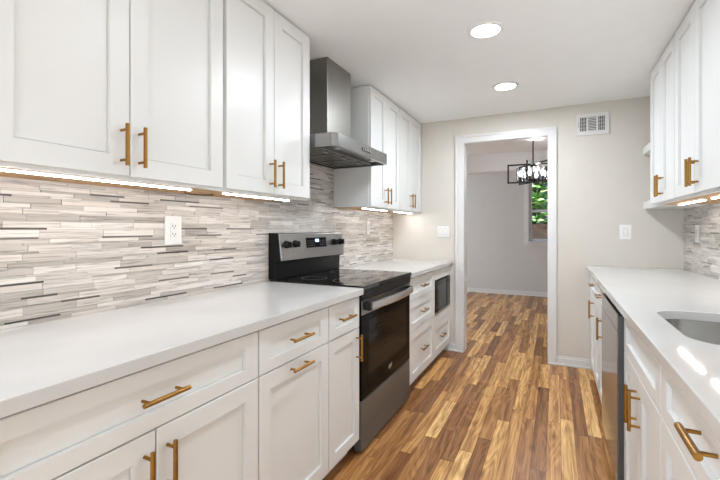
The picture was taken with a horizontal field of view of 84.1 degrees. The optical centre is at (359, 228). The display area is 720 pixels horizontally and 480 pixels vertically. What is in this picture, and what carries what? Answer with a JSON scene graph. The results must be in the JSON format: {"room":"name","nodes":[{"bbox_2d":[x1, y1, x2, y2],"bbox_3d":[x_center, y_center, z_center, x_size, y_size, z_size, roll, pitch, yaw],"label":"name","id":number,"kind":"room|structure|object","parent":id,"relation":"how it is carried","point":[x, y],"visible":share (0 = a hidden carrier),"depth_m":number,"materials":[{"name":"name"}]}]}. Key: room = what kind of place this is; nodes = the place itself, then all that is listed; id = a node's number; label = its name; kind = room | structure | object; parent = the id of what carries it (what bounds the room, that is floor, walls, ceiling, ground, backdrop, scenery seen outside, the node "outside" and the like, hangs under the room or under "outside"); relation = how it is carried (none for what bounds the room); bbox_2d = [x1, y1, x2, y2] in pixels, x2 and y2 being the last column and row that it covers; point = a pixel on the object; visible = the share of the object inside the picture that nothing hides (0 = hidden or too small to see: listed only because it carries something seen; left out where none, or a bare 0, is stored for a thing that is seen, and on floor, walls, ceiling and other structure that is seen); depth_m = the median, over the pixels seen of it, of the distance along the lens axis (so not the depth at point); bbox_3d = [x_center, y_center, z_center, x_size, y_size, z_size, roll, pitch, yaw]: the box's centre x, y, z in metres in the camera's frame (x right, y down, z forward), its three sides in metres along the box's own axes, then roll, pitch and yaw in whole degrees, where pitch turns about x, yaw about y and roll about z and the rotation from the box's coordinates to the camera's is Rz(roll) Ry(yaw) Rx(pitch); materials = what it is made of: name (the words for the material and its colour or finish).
{"room":"kitchen","nodes":[
{"label":"kitchen","id":0,"kind":"room"},
{"bbox_2d":[0,163,392,329],"bbox_3d":[-0.956,0.058,1.523,0.108,2.178,5.895,0,0,26],"label":"wall","id":1,"kind":"structure","parent":0,"point":[67,250],"depth_m":1.56,"materials":[{"name":"tile"}]},
{"bbox_2d":[0,0,222,192],"bbox_3d":[-0.821,-0.585,1.300,0.342,0.874,0.761,0,0,26],"label":"upper cabinet","id":2,"kind":"object","parent":1,"relation":"attached to","point":[123,90],"depth_m":1.19,"materials":[{"name":"paint"}]},
{"bbox_2d":[184,190,212,195],"bbox_3d":[-0.647,-0.144,1.635,0.065,0.018,0.174,0,0,26],"label":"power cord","id":3,"kind":"object","parent":2,"relation":"hanging from","point":[184,190],"visible":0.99,"depth_m":1.62,"materials":[{"name":"grey plastic"}]},
{"bbox_2d":[165,216,181,244],"bbox_3d":[-0.798,0.005,1.710,0.010,0.122,0.082,0,0,26],"label":"wall outlet","id":4,"kind":"object","parent":1,"relation":"attached to","point":[173,224],"visible":1,"depth_m":1.71,"materials":[{"name":"white plastic"}]},
{"bbox_2d":[173,0,309,200],"bbox_3d":[-0.519,-0.585,1.917,0.342,0.874,0.611,0,0,26],"label":"upper cabinet","id":5,"kind":"object","parent":1,"relation":"attached to","point":[266,58],"depth_m":1.81,"materials":[{"name":"paint"}]},
{"bbox_2d":[310,57,386,168],"bbox_3d":[-0.161,-0.734,2.519,0.442,0.593,0.740,0,0,26],"label":"range hood","id":6,"kind":"object","parent":1,"relation":"attached to","point":[332,146],"visible":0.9,"depth_m":2.43,"materials":[{"name":"metal"}]},
{"bbox_2d":[333,85,398,210],"bbox_3d":[0.085,-0.585,3.152,0.342,0.874,0.588,0,0,26],"label":"upper cabinet","id":7,"kind":"object","parent":1,"relation":"attached to","point":[374,118],"depth_m":2.93,"materials":[{"name":"paint"}]},
{"bbox_2d":[367,221,369,233],"bbox_3d":[0.074,-0.014,3.493,0.011,0.118,0.062,0,0,26],"label":"wall switch","id":8,"kind":"object","parent":1,"relation":"attached to","point":[368,222],"visible":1,"depth_m":3.48,"materials":[{"name":"white plastic"}]},
{"bbox_2d":[371,108,420,213],"bbox_3d":[0.348,-0.587,3.691,0.342,0.870,0.609,0,0,26],"label":"upper cabinet","id":9,"kind":"object","parent":1,"relation":"attached to","point":[409,128],"visible":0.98,"depth_m":3.58,"materials":[{"name":"paint"}]},
{"bbox_2d":[323,292,615,479],"bbox_3d":[0.371,1.187,2.863,5.250,0.080,9.670,0,0,26],"label":"floor","id":10,"kind":"structure","parent":0,"point":[495,409],"depth_m":2.44,"materials":[{"name":"brown wood"}]},
{"bbox_2d":[0,331,257,479],"bbox_3d":[-0.754,0.739,1.110,0.630,0.816,0.761,0,0,26],"label":"base cabinet","id":11,"kind":"object","parent":10,"relation":"on","point":[193,416],"visible":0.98,"depth_m":0.98,"materials":[{"name":"paint"}]},
{"bbox_2d":[0,281,363,418],"bbox_3d":[-0.592,0.314,1.451,0.608,0.032,1.536,0,0,26],"label":"countertop","id":12,"kind":"structure","parent":11,"relation":"on","point":[44,362],"depth_m":1.12,"materials":[{"name":"stone"}]},
{"bbox_2d":[257,307,327,479],"bbox_3d":[-0.486,0.739,1.658,0.630,0.816,0.456,0,0,26],"label":"base cabinet","id":13,"kind":"object","parent":10,"relation":"on","point":[292,377],"visible":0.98,"depth_m":1.52,"materials":[{"name":"paint"}]},
{"bbox_2d":[269,232,413,452],"bbox_3d":[-0.062,0.585,2.471,0.662,1.124,0.757,0,0,26],"label":"range","id":14,"kind":"object","parent":10,"relation":"on","point":[312,258],"visible":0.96,"depth_m":2.33,"materials":[{"name":"black metal"}]},
{"bbox_2d":[270,268,410,290],"bbox_3d":[-0.083,0.302,2.482,0.589,0.024,0.757,0,0,26],"label":"cooktop","id":15,"kind":"object","parent":14,"relation":"in","point":[369,280],"depth_m":2.38,"materials":[{"name":"black glass"}]},
{"bbox_2d":[321,296,362,479],"bbox_3d":[-0.319,0.739,2.000,0.630,0.816,0.303,0,0,26],"label":"base cabinet","id":16,"kind":"object","parent":10,"relation":"on","point":[343,317],"visible":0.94,"depth_m":1.87,"materials":[{"name":"paint"}]},
{"bbox_2d":[409,271,433,384],"bbox_3d":[0.220,0.739,3.100,0.630,0.816,0.606,0,0,26],"label":"base cabinet","id":17,"kind":"object","parent":10,"relation":"on","point":[422,296],"visible":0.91,"depth_m":2.96,"materials":[{"name":"paint"}]},
{"bbox_2d":[340,258,452,277],"bbox_3d":[0.345,0.314,3.365,0.608,0.032,1.200,0,0,26],"label":"countertop","id":18,"kind":"structure","parent":17,"relation":"on","point":[417,267],"depth_m":3.26,"materials":[{"name":"stone"}]},
{"bbox_2d":[426,265,450,367],"bbox_3d":[0.482,0.739,3.637,0.630,0.816,0.587,0,0,26],"label":"base cabinet","id":19,"kind":"object","parent":10,"relation":"on","point":[442,321],"visible":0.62,"depth_m":3.50,"materials":[{"name":"paint"}]},
{"bbox_2d":[435,275,449,315],"bbox_3d":[0.504,0.575,3.628,0.516,0.280,0.508,0,0,26],"label":"microwave","id":20,"kind":"object","parent":19,"relation":"in","point":[442,285],"visible":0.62,"depth_m":3.48,"materials":[{"name":"black plastic"}]},
{"bbox_2d":[588,274,598,392],"bbox_3d":[1.968,0.739,2.788,0.660,0.816,0.807,0,0,26],"label":"base cabinet","id":21,"kind":"object","parent":10,"relation":"on","point":[593,303],"visible":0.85,"depth_m":2.84,"materials":[{"name":"paint"}]},
{"bbox_2d":[594,286,604,403],"bbox_3d":[1.699,0.739,2.236,0.660,0.816,0.419,0,0,26],"label":"base cabinet","id":22,"kind":"object","parent":10,"relation":"on","point":[601,291],"visible":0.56,"depth_m":2.49,"materials":[{"name":"paint"}]},
{"bbox_2d":[602,293,623,479],"bbox_3d":[1.462,0.741,1.776,0.614,0.812,0.605,0,0,26],"label":"dishwasher","id":23,"kind":"object","parent":10,"relation":"on","point":[612,319],"visible":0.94,"depth_m":1.74,"materials":[{"name":"silver metal"}]},
{"bbox_2d":[624,318,661,479],"bbox_3d":[1.198,0.739,1.212,0.660,0.816,0.629,0,0,26],"label":"base cabinet","id":24,"kind":"object","parent":10,"relation":"on","point":[642,371],"visible":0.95,"depth_m":1.31,"materials":[{"name":"paint"}]},
{"bbox_2d":[661,366,719,479],"bbox_3d":[0.896,0.739,0.597,0.661,0.816,0.739,0,0,26],"label":"base cabinet","id":25,"kind":"object","parent":10,"relation":"on","point":[690,450],"visible":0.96,"depth_m":0.87,"materials":[{"name":"paint"}]},
{"bbox_2d":[586,265,719,440],"bbox_3d":[1.442,0.314,1.702,0.638,0.032,3.224,0,0,26],"label":"countertop","id":26,"kind":"structure","parent":25,"relation":"on","point":[645,297],"depth_m":1.44,"materials":[{"name":"stone"}]},
{"bbox_2d":[665,319,719,344],"bbox_3d":[1.166,0.427,1.176,0.438,0.193,0.530,0,0,26],"label":"sink","id":27,"kind":"object","parent":26,"relation":"in","point":[704,331],"visible":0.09,"depth_m":1.43,"materials":[{"name":"metal"}]},
{"bbox_2d":[262,0,694,155],"bbox_3d":[0.371,-1.081,2.863,5.250,0.100,9.670,0,0,26],"label":"ceiling","id":28,"kind":"structure","parent":0,"point":[421,55],"depth_m":2.29,"materials":[{"name":"paint"}]},
{"bbox_2d":[467,21,503,38],"bbox_3d":[0.650,-1.027,2.069,0.184,0.007,0.184,0,0,26],"label":"recessed light","id":29,"kind":"object","parent":28,"relation":"in","point":[486,29],"visible":1,"depth_m":2.05,"materials":[{"name":"white"}]},
{"bbox_2d":[472,24,499,36],"bbox_3d":[0.650,-1.028,2.069,0.139,0.005,0.139,0,0,31],"label":"diffuser","id":30,"kind":"object","parent":29,"relation":"attached to","point":[478,30],"depth_m":2.06,"materials":[{"name":"white plastic"}]},
{"bbox_2d":[492,81,518,90],"bbox_3d":[1.048,-1.027,2.881,0.184,0.007,0.184,0,0,26],"label":"recessed light","id":31,"kind":"object","parent":28,"relation":"in","point":[509,85],"visible":1,"depth_m":2.87,"materials":[{"name":"white"}]},
{"bbox_2d":[495,83,515,89],"bbox_3d":[1.048,-1.028,2.881,0.139,0.005,0.139,0,0,31],"label":"diffuser","id":32,"kind":"object","parent":31,"relation":"attached to","point":[499,86],"depth_m":2.88,"materials":[{"name":"white plastic"}]},
{"bbox_2d":[467,149,547,174],"bbox_3d":[1.727,-0.909,5.634,5.050,0.243,0.200,0,0,26],"label":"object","id":33,"kind":"structure","parent":28,"relation":"attached to","point":[486,163],"depth_m":5.43,"materials":[{"name":"white paint"}]},
{"bbox_2d":[507,140,547,184],"bbox_3d":[1.871,-0.765,4.317,0.416,0.530,0.524,0,0,-15],"label":"chandelier","id":34,"kind":"object","parent":28,"relation":"hanging from","point":[526,172],"visible":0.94,"depth_m":4.30,"materials":[{"name":"black metal"}]},
{"bbox_2d":[517,170,526,182],"bbox_3d":[1.790,-0.570,4.321,0.158,0.132,0.074,0,0,26],"label":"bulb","id":35,"kind":"object","parent":34,"relation":"attached to","point":[520,173],"depth_m":4.32,"materials":[{"name":"white glass"}]},
{"bbox_2d":[528,169,532,180],"bbox_3d":[1.813,-0.570,4.260,0.062,0.132,0.162,0,0,26],"label":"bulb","id":36,"kind":"object","parent":34,"relation":"attached to","point":[529,171],"depth_m":4.21,"materials":[{"name":"white glass"}]},
{"bbox_2d":[541,168,543,179],"bbox_3d":[1.900,-0.570,4.240,0.131,0.132,0.123,0,0,26],"label":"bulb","id":37,"kind":"object","parent":34,"relation":"attached to","point":[542,171],"depth_m":4.19,"materials":[{"name":"white glass"}]},
{"bbox_2d":[467,170,547,291],"bbox_3d":[2.470,0.058,7.152,5.050,2.178,0.120,0,0,26],"label":"wall","id":38,"kind":"structure","parent":0,"point":[498,257],"depth_m":7.08,"materials":[{"name":"paint"}]},
{"bbox_2d":[467,287,547,296],"bbox_3d":[2.437,1.110,7.087,5.050,0.076,0.026,0,0,26],"label":"baseboard","id":39,"kind":"structure","parent":38,"relation":"attached to","point":[480,290],"depth_m":7.00,"materials":[{"name":"paint"}]},
{"bbox_2d":[523,173,547,245],"bbox_3d":[3.294,-0.339,6.710,1.030,1.242,0.150,0,0,26],"label":"window","id":40,"kind":"structure","parent":38,"relation":"in","point":[528,211],"depth_m":6.87,"materials":[{"name":"paint"}]},
{"bbox_2d":[392,96,683,359],"bbox_3d":[1.413,0.058,3.578,2.357,2.178,0.120,0,0,26],"label":"wall","id":41,"kind":"structure","parent":0,"point":[603,180],"depth_m":3.31,"materials":[{"name":"paint"}]},
{"bbox_2d":[438,226,448,236],"bbox_3d":[0.794,0.025,3.808,0.112,0.105,0.010,0,0,26],"label":"wall switch","id":42,"kind":"object","parent":41,"relation":"attached to","point":[443,231],"visible":1,"depth_m":3.81,"materials":[{"name":"white plastic"}]},
{"bbox_2d":[455,126,556,362],"bbox_3d":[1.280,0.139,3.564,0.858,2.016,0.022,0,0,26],"label":"trim","id":43,"kind":"structure","parent":41,"relation":"attached to","point":[551,132],"depth_m":3.60,"materials":[{"name":"paint"}]},
{"bbox_2d":[455,350,556,364],"bbox_3d":[1.272,1.139,3.548,0.856,0.016,0.014,0,0,26],"label":"trim","id":44,"kind":"structure","parent":41,"relation":"attached to","point":[550,363],"depth_m":3.38,"materials":[{"name":"paint"}]},
{"bbox_2d":[443,342,591,369],"bbox_3d":[1.353,1.111,3.527,1.270,0.077,0.028,0,0,26],"label":"baseboard","id":45,"kind":"structure","parent":41,"relation":"attached to","point":[561,360],"depth_m":3.33,"materials":[{"name":"paint"}]},
{"bbox_2d":[576,112,608,135],"bbox_3d":[1.901,-0.858,3.264,0.233,0.174,0.016,0,0,26],"label":"air vent","id":46,"kind":"object","parent":41,"relation":"in","point":[593,123],"visible":1,"depth_m":3.26,"materials":[{"name":"metal"}]},
{"bbox_2d":[620,225,631,239],"bbox_3d":[2.106,0.025,3.167,0.080,0.118,0.010,0,0,26],"label":"wall switch","id":47,"kind":"object","parent":41,"relation":"attached to","point":[625,230],"visible":1,"depth_m":3.16,"materials":[{"name":"white plastic"}]},
{"bbox_2d":[683,203,719,279],"bbox_3d":[1.244,0.058,0.446,0.108,2.178,5.895,0,0,26],"label":"wall","id":48,"kind":"structure","parent":0,"point":[703,258],"depth_m":2.60,"materials":[{"name":"tile"}]},
{"bbox_2d":[643,143,649,155],"bbox_3d":[2.199,-0.596,2.809,0.265,0.055,0.568,0,0,26],"label":"open shelf","id":49,"kind":"object","parent":48,"relation":"attached to","point":[646,150],"visible":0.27,"depth_m":3.00,"materials":[{"name":"paint"}]},
{"bbox_2d":[643,200,709,208],"bbox_3d":[2.199,-0.179,2.809,0.265,0.055,0.568,0,0,26],"label":"open shelf","id":50,"kind":"object","parent":48,"relation":"attached to","point":[646,205],"visible":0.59,"depth_m":2.83,"materials":[{"name":"paint"}]},
{"bbox_2d":[650,35,719,205],"bbox_3d":[1.902,-0.585,2.300,0.350,0.874,0.602,0,0,26],"label":"upper cabinet","id":51,"kind":"object","parent":48,"relation":"attached to","point":[662,77],"depth_m":2.30,"materials":[{"name":"paint"}]},
{"bbox_2d":[675,0,719,199],"bbox_3d":[1.625,-0.587,1.732,0.350,0.870,0.659,0,0,26],"label":"upper cabinet","id":52,"kind":"object","parent":48,"relation":"attached to","point":[697,38],"visible":1,"depth_m":1.75,"materials":[{"name":"paint"}]},
{"bbox_2d":[695,225,699,242],"bbox_3d":[2.283,0.032,2.707,0.011,0.122,0.075,0,0,26],"label":"wall switch","id":53,"kind":"object","parent":48,"relation":"attached to","point":[697,227],"visible":1,"depth_m":2.69,"materials":[{"name":"white plastic"}]},
{"label":"outside","id":54,"kind":"structure","parent":0,"visible":0},
{"bbox_3d":[6.498,1.207,13.281,16.000,0.080,14.430,0,0,26],"label":"ground","id":55,"kind":"structure","parent":54,"visible":0},
{"bbox_2d":[532,224,547,238],"bbox_3d":[4.131,0.532,8.444,7.000,1.270,0.200,0,0,26],"label":"wall","id":56,"kind":"structure","parent":55,"relation":"on","point":[539,231],"depth_m":8.48,"materials":[{"name":"stone"}]},
{"bbox_2d":[532,180,547,223],"bbox_3d":[4.457,-0.640,10.315,3.829,3.619,3.862,0,0,26],"label":"tree","id":57,"kind":"object","parent":55,"relation":"on","point":[537,193],"visible":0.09,"depth_m":9.85,"materials":[{"name":"green plant"}]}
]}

